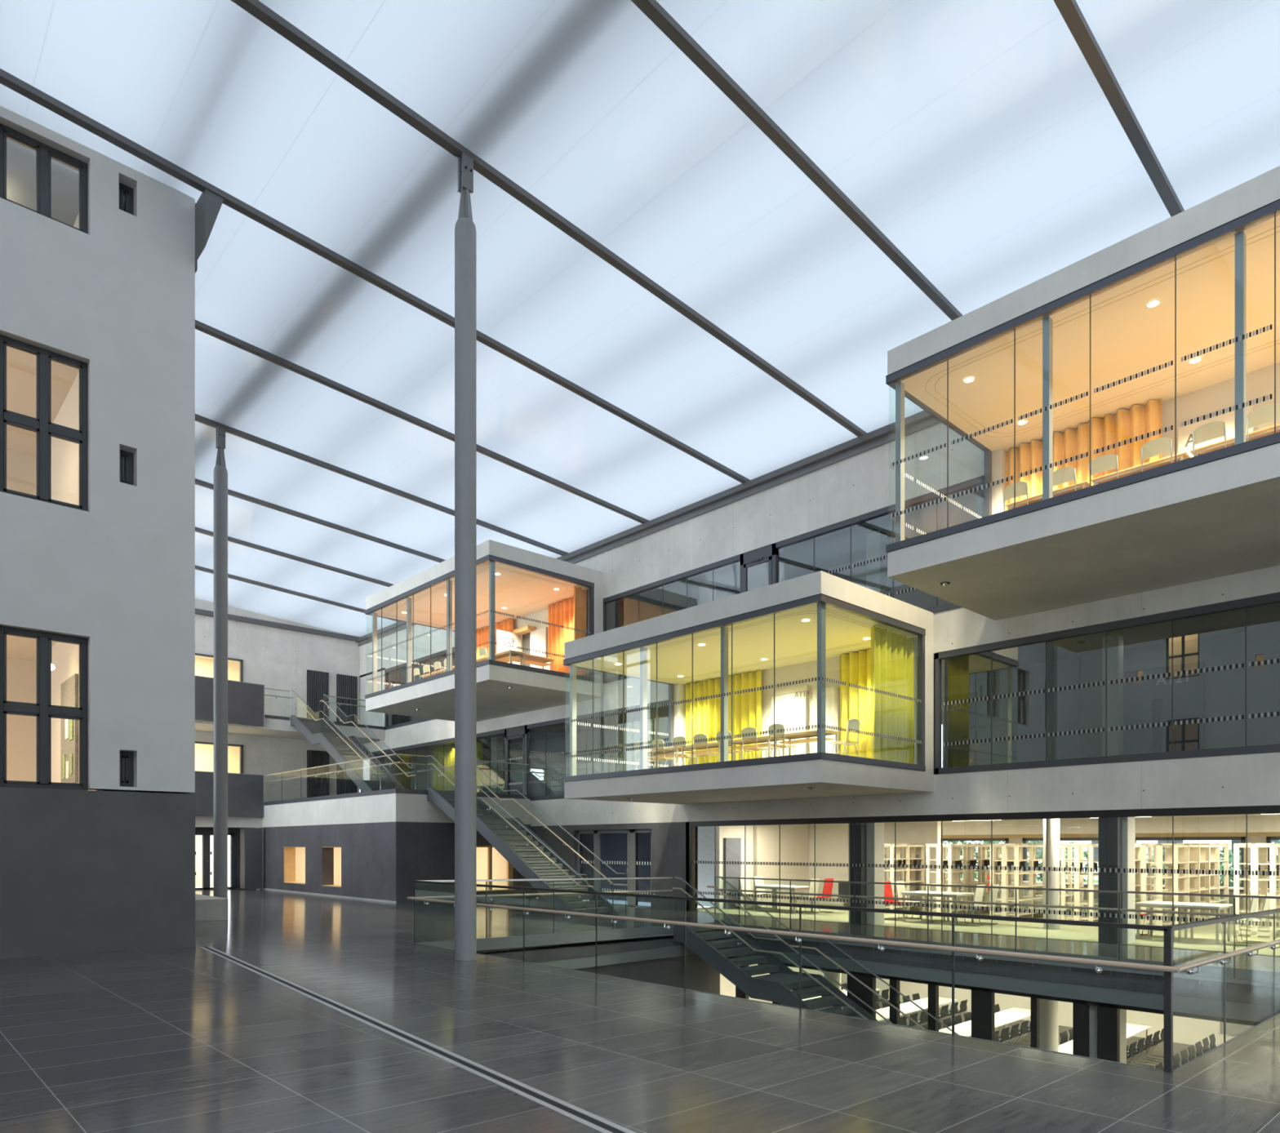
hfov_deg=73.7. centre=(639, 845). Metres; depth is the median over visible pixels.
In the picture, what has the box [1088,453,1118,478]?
chair
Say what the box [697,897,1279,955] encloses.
floor
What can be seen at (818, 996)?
conference table
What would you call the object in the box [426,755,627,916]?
staircase
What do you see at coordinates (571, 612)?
curtain
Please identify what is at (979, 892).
chair
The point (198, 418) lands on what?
roof beam
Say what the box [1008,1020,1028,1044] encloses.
shell chair
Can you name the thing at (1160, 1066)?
shell chair
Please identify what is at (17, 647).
ceiling
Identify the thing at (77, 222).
wall
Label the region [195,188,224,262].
bracket
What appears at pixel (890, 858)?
bookcase
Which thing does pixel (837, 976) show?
round column
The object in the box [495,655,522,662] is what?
shelf
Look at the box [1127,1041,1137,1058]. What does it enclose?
shell chair
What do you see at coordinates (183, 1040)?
floor
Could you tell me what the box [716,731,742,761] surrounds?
chair
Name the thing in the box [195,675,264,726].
panel
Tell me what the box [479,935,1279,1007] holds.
wall
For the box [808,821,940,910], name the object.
wall
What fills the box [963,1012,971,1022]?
shell chair
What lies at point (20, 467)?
wall
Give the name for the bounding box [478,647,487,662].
chair
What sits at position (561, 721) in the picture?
window
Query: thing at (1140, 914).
chair
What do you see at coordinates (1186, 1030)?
wall
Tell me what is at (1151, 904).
table
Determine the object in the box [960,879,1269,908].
countertop
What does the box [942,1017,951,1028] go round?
shell chair
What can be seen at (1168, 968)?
glass railing
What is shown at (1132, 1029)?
conference table
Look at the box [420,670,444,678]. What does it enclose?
table
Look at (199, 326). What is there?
roof beam
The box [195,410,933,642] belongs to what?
trim
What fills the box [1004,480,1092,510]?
table
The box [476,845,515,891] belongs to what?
window
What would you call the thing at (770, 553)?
door
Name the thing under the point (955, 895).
table
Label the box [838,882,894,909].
sofa
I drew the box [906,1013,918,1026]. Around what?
shell chair
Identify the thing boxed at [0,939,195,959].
baseboard
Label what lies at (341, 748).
staircase
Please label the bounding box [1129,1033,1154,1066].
shell chair
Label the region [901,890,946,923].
table
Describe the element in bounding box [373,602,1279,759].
ceiling
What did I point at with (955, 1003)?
shell chair
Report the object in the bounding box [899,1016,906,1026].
shell chair
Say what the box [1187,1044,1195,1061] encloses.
shell chair
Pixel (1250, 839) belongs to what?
wall
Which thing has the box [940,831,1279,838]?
trim
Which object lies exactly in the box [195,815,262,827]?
lintel
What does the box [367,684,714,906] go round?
wall
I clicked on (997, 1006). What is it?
shell chair
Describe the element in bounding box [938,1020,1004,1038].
conference table
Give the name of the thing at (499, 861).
wall
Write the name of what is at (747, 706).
curtain
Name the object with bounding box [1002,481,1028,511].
chair
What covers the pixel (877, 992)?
shell chair
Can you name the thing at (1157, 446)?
chair
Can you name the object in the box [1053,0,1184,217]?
roof beam
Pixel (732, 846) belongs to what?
room door
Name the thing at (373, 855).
wall
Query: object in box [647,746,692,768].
table
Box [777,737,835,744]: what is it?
shelf
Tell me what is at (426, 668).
chair
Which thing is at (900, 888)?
chair
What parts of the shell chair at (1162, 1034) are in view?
leg, leg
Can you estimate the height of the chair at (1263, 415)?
0.903 m
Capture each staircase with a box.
[289,690,416,791]
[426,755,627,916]
[671,875,959,1035]
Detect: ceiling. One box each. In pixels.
[0,0,1279,636]
[6,346,79,456]
[6,635,56,661]
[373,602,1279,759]
[940,813,1279,822]
[940,814,1279,835]
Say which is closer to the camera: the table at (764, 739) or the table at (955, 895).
the table at (764, 739)
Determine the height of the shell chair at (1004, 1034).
0.808 m
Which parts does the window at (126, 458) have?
pane, sash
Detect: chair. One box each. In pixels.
[413,667,420,680]
[422,665,430,678]
[433,661,441,675]
[443,658,446,671]
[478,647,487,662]
[634,741,656,769]
[651,739,675,768]
[672,736,697,766]
[693,733,718,764]
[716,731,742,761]
[739,876,762,910]
[741,727,768,759]
[753,875,772,909]
[768,724,795,756]
[795,878,819,914]
[809,878,834,913]
[830,719,859,756]
[840,982,847,989]
[875,991,879,1002]
[875,1002,886,1022]
[877,988,888,1006]
[881,1000,889,1019]
[884,880,908,919]
[896,880,919,919]
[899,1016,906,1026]
[902,995,919,1022]
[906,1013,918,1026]
[908,1009,928,1027]
[911,992,928,1020]
[921,1023,928,1029]
[938,1004,948,1020]
[939,1001,958,1028]
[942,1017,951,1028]
[948,999,967,1021]
[954,1014,962,1025]
[955,884,985,926]
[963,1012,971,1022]
[969,884,999,924]
[987,873,989,890]
[995,1004,1010,1032]
[995,1030,999,1041]
[998,1023,1019,1043]
[998,1026,1009,1042]
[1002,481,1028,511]
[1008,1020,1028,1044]
[1017,1022,1031,1045]
[1053,466,1075,490]
[1059,1031,1067,1044]
[1068,1028,1072,1040]
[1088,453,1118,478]
[1126,1037,1145,1062]
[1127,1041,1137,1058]
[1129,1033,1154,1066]
[1135,913,1150,936]
[1137,1030,1161,1064]
[1140,437,1172,471]
[1144,1028,1164,1060]
[1146,877,1147,896]
[1155,1062,1164,1069]
[1173,1053,1180,1069]
[1180,1048,1187,1065]
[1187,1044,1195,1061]
[1191,421,1226,457]
[1195,1040,1202,1057]
[1202,1036,1209,1053]
[1208,1033,1216,1049]
[1220,893,1258,946]
[1235,893,1271,944]
[1246,403,1279,441]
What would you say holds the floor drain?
on the floor at (183, 1040)
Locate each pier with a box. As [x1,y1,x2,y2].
[491,529,1123,793]
[1088,1004,1126,1063]
[1098,817,1135,943]
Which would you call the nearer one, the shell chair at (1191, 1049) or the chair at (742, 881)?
the shell chair at (1191, 1049)
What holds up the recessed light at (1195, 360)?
attached to the glass meeting room at (1079, 343)
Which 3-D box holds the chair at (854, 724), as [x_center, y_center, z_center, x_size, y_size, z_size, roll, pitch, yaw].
[4.285,-2.163,17.820,0.421,0.903,0.497,0,0,-43]
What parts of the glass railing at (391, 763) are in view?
rail, handrail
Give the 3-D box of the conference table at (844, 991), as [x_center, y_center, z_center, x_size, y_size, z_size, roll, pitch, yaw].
[6.891,5.190,28.139,2.500,0.740,0.840,0,0,-43]
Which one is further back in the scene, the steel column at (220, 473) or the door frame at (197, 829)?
the door frame at (197, 829)
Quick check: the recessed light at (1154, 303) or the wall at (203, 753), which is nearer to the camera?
the recessed light at (1154, 303)
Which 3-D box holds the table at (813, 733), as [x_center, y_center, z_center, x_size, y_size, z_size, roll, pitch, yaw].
[3.613,-2.083,18.627,0.640,0.735,1.360,0,0,-43]
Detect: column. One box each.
[213,426,227,897]
[454,152,476,960]
[823,970,840,1008]
[848,822,884,924]
[1040,998,1058,1052]
[1043,818,1059,929]
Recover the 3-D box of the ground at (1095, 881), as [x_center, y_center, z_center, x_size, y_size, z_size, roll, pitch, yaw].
[33.423,2.420,44.932,49.800,0.200,100.000,0,0,-43]
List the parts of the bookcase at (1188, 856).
frame, frame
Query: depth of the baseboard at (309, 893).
30.39 m
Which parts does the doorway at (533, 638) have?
panel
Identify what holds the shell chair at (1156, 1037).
on the floor at (1158, 1050)
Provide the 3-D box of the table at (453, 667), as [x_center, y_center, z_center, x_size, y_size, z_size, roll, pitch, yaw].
[-6.145,-5.673,29.066,0.640,0.735,1.360,0,0,-43]
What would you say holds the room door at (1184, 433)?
attached to the glass meeting room at (1079, 343)
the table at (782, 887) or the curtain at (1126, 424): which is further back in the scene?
the table at (782, 887)
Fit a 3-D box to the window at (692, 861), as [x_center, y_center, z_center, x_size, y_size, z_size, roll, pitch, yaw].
[11.784,0.680,13.856,0.160,2.480,30.150,0,0,-43]
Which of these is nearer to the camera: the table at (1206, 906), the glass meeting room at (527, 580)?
the table at (1206, 906)
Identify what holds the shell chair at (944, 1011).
on the floor at (1158, 1050)
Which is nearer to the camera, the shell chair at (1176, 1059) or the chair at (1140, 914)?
the chair at (1140, 914)
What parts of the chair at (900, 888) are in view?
backrest, seat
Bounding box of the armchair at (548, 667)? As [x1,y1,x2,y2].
[539,662,550,670]
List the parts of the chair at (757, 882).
backrest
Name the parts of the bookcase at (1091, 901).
frame, frame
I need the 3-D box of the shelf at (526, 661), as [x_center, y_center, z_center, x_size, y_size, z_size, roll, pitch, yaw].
[-3.455,-5.872,27.419,1.200,0.015,0.460,0,0,-43]
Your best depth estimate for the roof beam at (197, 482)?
26.98 m
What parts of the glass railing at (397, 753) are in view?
handrail, rail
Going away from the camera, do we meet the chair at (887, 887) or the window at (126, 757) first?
the window at (126, 757)
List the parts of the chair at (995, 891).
leg, backrest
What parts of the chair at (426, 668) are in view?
backrest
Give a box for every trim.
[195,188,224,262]
[195,203,197,272]
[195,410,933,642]
[263,788,530,805]
[264,715,385,729]
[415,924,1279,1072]
[476,929,1279,987]
[688,804,1279,826]
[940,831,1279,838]
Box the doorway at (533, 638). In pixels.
[513,625,547,668]
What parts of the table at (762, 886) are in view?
leg, frame, leg, leg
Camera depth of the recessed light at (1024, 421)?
16.64 m
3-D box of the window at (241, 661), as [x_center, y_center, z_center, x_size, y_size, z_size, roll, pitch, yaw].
[-19.322,-6.910,35.078,5.680,2.260,0.160,0,0,-43]
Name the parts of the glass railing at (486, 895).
rail, handrail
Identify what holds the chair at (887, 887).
on the floor at (1204, 936)
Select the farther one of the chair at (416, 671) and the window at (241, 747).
the window at (241, 747)
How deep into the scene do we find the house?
55.19 m
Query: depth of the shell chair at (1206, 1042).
21.00 m
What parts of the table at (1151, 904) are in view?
leg, leg, frame, leg, leg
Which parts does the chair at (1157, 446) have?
frame, backrest, frame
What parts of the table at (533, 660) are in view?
frame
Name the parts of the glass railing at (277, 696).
rail, handrail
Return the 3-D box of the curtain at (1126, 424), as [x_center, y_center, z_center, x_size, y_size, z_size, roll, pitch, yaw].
[8.592,-6.785,16.769,0.244,2.910,2.924,0,0,-43]
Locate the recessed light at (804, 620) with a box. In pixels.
[800,618,810,622]
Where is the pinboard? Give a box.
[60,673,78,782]
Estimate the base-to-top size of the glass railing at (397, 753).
1.257 m
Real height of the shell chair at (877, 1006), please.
0.808 m
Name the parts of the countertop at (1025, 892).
leg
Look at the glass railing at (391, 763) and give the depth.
30.98 m
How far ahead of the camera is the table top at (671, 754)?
21.59 m
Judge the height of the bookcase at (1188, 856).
1.970 m
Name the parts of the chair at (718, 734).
backrest, seat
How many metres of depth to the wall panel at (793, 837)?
27.60 m
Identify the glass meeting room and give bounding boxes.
[364,539,603,721]
[563,570,933,804]
[885,165,1279,620]
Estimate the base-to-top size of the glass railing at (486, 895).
1.361 m
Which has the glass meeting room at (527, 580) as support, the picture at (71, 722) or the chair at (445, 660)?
the chair at (445, 660)
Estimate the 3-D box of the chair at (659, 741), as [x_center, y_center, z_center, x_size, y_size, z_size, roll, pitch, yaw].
[0.588,-2.163,21.192,0.497,0.903,0.421,0,0,-43]
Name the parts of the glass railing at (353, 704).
handrail, rail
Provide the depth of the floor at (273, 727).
36.04 m
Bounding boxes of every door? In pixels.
[195,832,235,889]
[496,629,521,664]
[504,724,529,795]
[577,828,651,907]
[724,837,741,909]
[739,543,778,593]
[771,684,809,756]
[933,692,977,772]
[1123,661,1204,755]
[1177,404,1254,457]
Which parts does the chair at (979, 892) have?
leg, backrest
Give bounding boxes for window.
[0,123,88,234]
[0,334,88,511]
[0,626,88,790]
[119,182,133,214]
[120,449,133,484]
[120,751,133,786]
[195,653,243,681]
[195,741,243,773]
[284,846,341,887]
[360,699,668,800]
[384,646,454,729]
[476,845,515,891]
[603,475,984,683]
[688,813,1279,956]
[727,956,1261,1062]
[934,591,1279,774]
[940,838,1008,883]
[1022,837,1098,886]
[1135,836,1245,891]
[1266,836,1279,888]
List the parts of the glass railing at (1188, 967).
rail, handrail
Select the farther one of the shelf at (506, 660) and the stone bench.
the shelf at (506, 660)
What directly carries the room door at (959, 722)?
in the wall at (1080, 708)
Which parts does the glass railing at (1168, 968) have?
rail, handrail, corner post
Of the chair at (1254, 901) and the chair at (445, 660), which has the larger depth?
the chair at (445, 660)
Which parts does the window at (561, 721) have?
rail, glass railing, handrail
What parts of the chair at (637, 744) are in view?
backrest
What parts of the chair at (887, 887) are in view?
backrest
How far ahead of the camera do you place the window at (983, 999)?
15.66 m
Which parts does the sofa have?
backrest, leg, seat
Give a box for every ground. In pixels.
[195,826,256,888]
[974,871,1164,884]
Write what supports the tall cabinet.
on the glass meeting room at (738, 631)
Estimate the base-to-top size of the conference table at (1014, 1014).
0.740 m
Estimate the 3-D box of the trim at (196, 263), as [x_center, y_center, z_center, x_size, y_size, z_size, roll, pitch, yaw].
[-7.491,-10.153,14.318,0.050,1.100,0.250,0,0,-43]
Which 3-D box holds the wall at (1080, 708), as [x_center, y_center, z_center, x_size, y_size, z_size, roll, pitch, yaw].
[6.203,-4.820,23.457,0.100,6.320,51.800,0,0,-43]
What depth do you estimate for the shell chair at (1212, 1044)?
21.41 m
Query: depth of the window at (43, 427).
12.87 m
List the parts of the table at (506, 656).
frame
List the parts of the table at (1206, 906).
leg, leg, frame, leg, leg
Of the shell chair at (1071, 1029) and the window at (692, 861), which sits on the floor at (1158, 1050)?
the shell chair at (1071, 1029)
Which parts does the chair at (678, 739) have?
backrest, seat, frame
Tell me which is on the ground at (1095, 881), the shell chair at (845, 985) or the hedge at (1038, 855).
the hedge at (1038, 855)
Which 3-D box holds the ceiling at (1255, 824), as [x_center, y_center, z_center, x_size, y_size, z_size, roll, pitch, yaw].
[18.911,-0.580,20.553,0.500,0.440,30.200,0,0,-43]
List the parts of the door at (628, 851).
pane, pane, pane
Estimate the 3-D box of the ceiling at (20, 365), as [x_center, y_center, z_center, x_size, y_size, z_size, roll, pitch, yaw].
[-13.857,-8.130,12.590,10.750,0.100,5.680,0,0,-43]
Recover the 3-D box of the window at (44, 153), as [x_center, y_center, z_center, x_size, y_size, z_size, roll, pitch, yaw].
[-9.017,-10.000,12.905,1.130,1.180,0.110,0,0,-43]
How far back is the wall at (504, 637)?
30.36 m
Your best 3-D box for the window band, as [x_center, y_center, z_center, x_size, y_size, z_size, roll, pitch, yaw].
[6.660,-7.920,23.884,5.650,0.100,51.800,0,0,-43]
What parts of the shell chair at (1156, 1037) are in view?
leg, leg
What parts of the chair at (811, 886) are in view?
backrest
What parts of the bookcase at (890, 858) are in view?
frame, frame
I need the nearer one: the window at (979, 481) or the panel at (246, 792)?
the window at (979, 481)
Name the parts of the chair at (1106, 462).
frame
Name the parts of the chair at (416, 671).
backrest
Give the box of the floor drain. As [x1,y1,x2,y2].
[200,946,635,1132]
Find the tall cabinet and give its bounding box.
[813,686,839,754]
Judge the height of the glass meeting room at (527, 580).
4.040 m
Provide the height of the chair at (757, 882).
0.978 m
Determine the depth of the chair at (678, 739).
20.51 m
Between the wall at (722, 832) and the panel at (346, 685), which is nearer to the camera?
the wall at (722, 832)
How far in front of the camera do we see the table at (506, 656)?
26.75 m
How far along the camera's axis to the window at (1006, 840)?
30.66 m
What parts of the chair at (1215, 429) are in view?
frame, backrest, frame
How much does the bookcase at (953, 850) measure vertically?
1.970 m
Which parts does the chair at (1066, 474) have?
frame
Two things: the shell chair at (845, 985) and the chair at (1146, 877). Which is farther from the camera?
the shell chair at (845, 985)
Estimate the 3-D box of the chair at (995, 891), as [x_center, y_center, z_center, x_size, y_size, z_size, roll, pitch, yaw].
[8.422,1.429,20.864,0.422,0.978,0.540,0,0,-43]
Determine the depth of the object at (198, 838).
38.81 m
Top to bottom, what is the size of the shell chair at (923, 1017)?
0.808 m
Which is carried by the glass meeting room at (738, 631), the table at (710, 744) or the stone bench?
the table at (710, 744)
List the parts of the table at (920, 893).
leg, frame, leg, leg, leg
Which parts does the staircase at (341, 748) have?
rail, handrail, handrail, rail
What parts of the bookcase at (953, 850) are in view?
frame, frame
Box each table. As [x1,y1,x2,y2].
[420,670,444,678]
[441,666,454,672]
[476,657,487,662]
[485,649,526,665]
[511,653,555,671]
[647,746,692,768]
[680,741,736,765]
[728,735,784,759]
[753,884,792,911]
[771,728,840,756]
[773,885,813,913]
[802,995,821,1010]
[820,988,880,1009]
[875,1006,915,1021]
[899,996,957,1026]
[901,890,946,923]
[928,891,974,924]
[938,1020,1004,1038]
[995,1007,1031,1043]
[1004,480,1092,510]
[1058,1040,1072,1053]
[1091,451,1191,485]
[1126,1022,1151,1054]
[1135,900,1189,941]
[1175,902,1232,944]
[1190,423,1279,456]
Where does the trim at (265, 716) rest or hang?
attached to the wall at (864, 482)
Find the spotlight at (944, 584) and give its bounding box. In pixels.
[939,582,950,586]
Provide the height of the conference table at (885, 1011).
0.740 m
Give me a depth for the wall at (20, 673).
17.44 m
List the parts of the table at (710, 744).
leg, frame, leg, leg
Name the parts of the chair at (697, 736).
backrest, seat, frame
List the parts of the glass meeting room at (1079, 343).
jamb frame, sill frame, head frame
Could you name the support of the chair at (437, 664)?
on the glass meeting room at (527, 580)
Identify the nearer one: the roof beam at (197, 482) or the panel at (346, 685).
the roof beam at (197, 482)
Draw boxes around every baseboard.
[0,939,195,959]
[259,888,396,902]
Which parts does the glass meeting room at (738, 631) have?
sill frame, head frame, jamb frame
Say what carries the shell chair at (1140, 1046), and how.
on the floor at (1158, 1050)
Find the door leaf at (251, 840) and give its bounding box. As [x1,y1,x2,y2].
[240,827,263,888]
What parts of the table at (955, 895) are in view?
leg, leg, frame, leg, leg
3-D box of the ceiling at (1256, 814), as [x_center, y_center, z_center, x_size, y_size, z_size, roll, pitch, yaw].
[16.227,-0.865,18.591,12.900,0.130,31.000,0,0,-43]
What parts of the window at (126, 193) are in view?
pane, sash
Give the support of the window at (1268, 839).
in the wall at (1250, 839)
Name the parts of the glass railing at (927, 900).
handrail, rail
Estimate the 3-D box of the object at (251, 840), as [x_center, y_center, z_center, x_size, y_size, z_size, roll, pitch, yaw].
[-16.027,0.526,35.244,0.720,2.532,0.618,0,0,-43]
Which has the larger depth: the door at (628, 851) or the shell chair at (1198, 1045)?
the door at (628, 851)
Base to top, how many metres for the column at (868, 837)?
2.710 m
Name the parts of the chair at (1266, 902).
leg, seat, leg, backrest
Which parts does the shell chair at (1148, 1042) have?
leg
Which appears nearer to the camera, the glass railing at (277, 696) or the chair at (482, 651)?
the chair at (482, 651)
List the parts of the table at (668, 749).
frame, leg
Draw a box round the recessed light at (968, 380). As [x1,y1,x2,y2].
[963,377,974,382]
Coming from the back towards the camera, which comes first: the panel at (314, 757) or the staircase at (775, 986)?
the panel at (314, 757)
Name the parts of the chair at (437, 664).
backrest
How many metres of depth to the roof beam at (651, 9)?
12.46 m
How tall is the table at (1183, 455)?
0.735 m
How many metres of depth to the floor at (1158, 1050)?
24.05 m
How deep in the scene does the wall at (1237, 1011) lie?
15.66 m
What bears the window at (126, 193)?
in the wall at (117, 299)
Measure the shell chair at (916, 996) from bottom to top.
0.808 m
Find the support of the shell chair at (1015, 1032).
on the floor at (1158, 1050)
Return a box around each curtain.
[432,741,482,792]
[476,618,513,659]
[547,586,586,676]
[685,670,761,764]
[840,625,914,764]
[1005,398,1161,511]
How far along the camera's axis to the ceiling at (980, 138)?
13.71 m
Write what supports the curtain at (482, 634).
hanging from the glass meeting room at (527, 580)
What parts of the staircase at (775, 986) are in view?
handrail, rail, handrail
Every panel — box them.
[187,770,264,817]
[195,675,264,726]
[306,669,328,719]
[306,750,328,797]
[336,674,357,724]
[336,764,357,794]
[753,824,808,906]
[1220,1022,1253,1035]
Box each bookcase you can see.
[884,844,963,910]
[925,843,1013,917]
[989,843,1083,921]
[1061,843,1152,926]
[1141,843,1228,932]
[1233,843,1279,937]
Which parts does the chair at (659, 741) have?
backrest, seat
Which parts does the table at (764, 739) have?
frame, leg, leg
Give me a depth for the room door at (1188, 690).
18.00 m
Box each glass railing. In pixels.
[264,688,291,698]
[264,753,400,799]
[321,694,365,722]
[391,753,427,766]
[406,880,1178,1072]
[413,876,672,937]
[715,876,1279,977]
[1168,908,1279,1042]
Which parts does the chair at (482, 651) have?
backrest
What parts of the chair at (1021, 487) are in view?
frame, backrest, frame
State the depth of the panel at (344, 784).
40.00 m
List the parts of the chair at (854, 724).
frame, seat, frame, backrest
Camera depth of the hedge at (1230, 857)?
31.01 m
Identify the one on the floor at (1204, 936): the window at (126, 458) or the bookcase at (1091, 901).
the bookcase at (1091, 901)
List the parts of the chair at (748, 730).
frame, backrest, seat, frame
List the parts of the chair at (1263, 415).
frame, backrest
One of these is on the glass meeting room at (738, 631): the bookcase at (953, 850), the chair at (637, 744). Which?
the chair at (637, 744)
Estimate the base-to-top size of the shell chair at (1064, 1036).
0.808 m
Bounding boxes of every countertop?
[960,879,1269,890]
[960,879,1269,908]
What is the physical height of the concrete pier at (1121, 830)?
2.710 m
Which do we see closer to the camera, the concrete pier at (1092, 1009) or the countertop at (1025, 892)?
the concrete pier at (1092, 1009)
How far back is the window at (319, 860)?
31.66 m
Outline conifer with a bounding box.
[1271,840,1279,853]
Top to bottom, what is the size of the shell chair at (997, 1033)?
0.808 m
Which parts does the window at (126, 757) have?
pane, sash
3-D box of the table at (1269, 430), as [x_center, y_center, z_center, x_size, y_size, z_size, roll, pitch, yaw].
[9.097,-5.673,12.761,0.640,0.735,1.360,0,0,-43]
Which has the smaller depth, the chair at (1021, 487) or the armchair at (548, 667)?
the chair at (1021, 487)
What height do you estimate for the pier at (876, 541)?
6.200 m
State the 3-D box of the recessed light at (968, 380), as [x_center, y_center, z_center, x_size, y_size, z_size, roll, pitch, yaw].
[5.830,-8.252,15.128,0.200,0.009,0.200,0,0,-43]
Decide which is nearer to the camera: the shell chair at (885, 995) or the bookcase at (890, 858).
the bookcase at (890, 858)
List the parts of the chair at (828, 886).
backrest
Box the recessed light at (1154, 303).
[1145,299,1160,308]
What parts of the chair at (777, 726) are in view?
frame, backrest, seat, frame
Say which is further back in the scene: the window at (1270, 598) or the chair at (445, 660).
the chair at (445, 660)
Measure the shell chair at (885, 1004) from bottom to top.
0.808 m
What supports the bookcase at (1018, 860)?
on the floor at (1204, 936)
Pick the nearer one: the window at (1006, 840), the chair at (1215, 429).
the chair at (1215, 429)
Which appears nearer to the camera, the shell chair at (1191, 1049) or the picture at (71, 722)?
the picture at (71, 722)
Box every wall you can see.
[0,106,195,793]
[0,786,195,953]
[6,372,79,505]
[6,641,103,791]
[73,212,79,228]
[195,598,359,828]
[195,655,239,773]
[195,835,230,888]
[260,822,405,902]
[262,793,530,827]
[295,847,506,889]
[360,422,1279,911]
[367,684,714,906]
[405,822,530,902]
[409,552,1279,796]
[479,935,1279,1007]
[533,945,1279,1022]
[573,954,719,994]
[685,822,753,911]
[720,964,1235,1047]
[808,821,940,910]
[942,836,1277,911]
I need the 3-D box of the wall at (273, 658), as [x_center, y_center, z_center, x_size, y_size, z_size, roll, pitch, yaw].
[-22.598,-4.530,32.228,25.000,13.100,0.350,0,0,-43]
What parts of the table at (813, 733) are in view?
leg, leg, frame, leg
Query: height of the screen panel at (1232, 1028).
1.600 m
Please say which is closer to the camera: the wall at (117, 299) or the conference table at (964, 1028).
the wall at (117, 299)
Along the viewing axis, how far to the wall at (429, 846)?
27.92 m
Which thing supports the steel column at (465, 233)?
on the floor at (183, 1040)
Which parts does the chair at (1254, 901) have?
leg, leg, backrest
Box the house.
[1027,840,1277,883]
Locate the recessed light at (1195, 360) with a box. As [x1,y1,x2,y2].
[1187,357,1202,364]
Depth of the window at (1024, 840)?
29.02 m
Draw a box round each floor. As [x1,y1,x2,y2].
[0,888,1279,1132]
[195,717,385,743]
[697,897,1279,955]
[815,1000,1210,1070]
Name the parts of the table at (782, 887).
leg, frame, leg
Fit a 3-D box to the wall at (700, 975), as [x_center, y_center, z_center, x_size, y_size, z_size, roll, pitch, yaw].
[3.601,3.840,12.915,8.600,3.440,14.350,0,0,-43]
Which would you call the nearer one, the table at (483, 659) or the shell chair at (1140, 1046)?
the shell chair at (1140, 1046)
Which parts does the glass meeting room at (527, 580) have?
sill frame, head frame, jamb frame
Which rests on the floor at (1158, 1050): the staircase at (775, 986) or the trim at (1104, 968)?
the staircase at (775, 986)
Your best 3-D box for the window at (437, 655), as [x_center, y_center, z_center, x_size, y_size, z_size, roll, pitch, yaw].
[-9.213,-6.612,36.287,0.140,2.744,6.800,0,0,-43]
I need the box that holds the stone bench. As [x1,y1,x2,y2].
[195,893,228,921]
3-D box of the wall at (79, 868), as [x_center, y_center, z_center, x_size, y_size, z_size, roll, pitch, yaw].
[-18.848,0.520,18.174,11.284,2.800,21.506,0,0,-43]
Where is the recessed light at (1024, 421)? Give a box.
[1017,419,1027,425]
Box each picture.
[65,706,69,739]
[69,719,73,740]
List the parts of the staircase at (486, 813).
handrail, rail, handrail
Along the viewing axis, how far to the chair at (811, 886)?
24.05 m
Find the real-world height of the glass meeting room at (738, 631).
4.040 m
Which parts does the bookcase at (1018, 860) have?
frame, frame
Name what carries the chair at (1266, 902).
on the floor at (1204, 936)
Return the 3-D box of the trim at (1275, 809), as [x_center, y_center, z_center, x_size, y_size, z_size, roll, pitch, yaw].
[11.804,-0.621,13.874,0.205,0.142,30.150,0,0,-43]
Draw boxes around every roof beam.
[0,68,750,483]
[195,320,648,524]
[195,413,568,555]
[195,478,444,562]
[195,526,393,586]
[195,564,399,622]
[231,0,866,436]
[631,0,963,320]
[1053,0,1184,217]
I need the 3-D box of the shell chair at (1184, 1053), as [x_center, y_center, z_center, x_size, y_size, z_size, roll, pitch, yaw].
[12.743,5.154,19.682,0.400,0.808,0.469,0,0,-43]
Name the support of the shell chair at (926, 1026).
on the floor at (1158, 1050)
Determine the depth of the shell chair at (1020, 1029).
23.59 m
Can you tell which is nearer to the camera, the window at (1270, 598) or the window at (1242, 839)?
the window at (1270, 598)
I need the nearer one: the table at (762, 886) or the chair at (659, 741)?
the chair at (659, 741)
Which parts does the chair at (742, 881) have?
backrest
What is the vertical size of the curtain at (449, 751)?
2.530 m
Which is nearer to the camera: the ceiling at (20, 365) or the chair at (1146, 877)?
the ceiling at (20, 365)
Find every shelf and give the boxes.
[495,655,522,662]
[513,658,551,666]
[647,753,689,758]
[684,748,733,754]
[728,742,781,749]
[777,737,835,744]
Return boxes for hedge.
[943,840,1097,882]
[1146,847,1277,888]
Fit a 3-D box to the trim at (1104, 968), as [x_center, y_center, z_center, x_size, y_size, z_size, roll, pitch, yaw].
[2.953,1.993,13.608,8.001,0.178,11.850,0,0,-43]

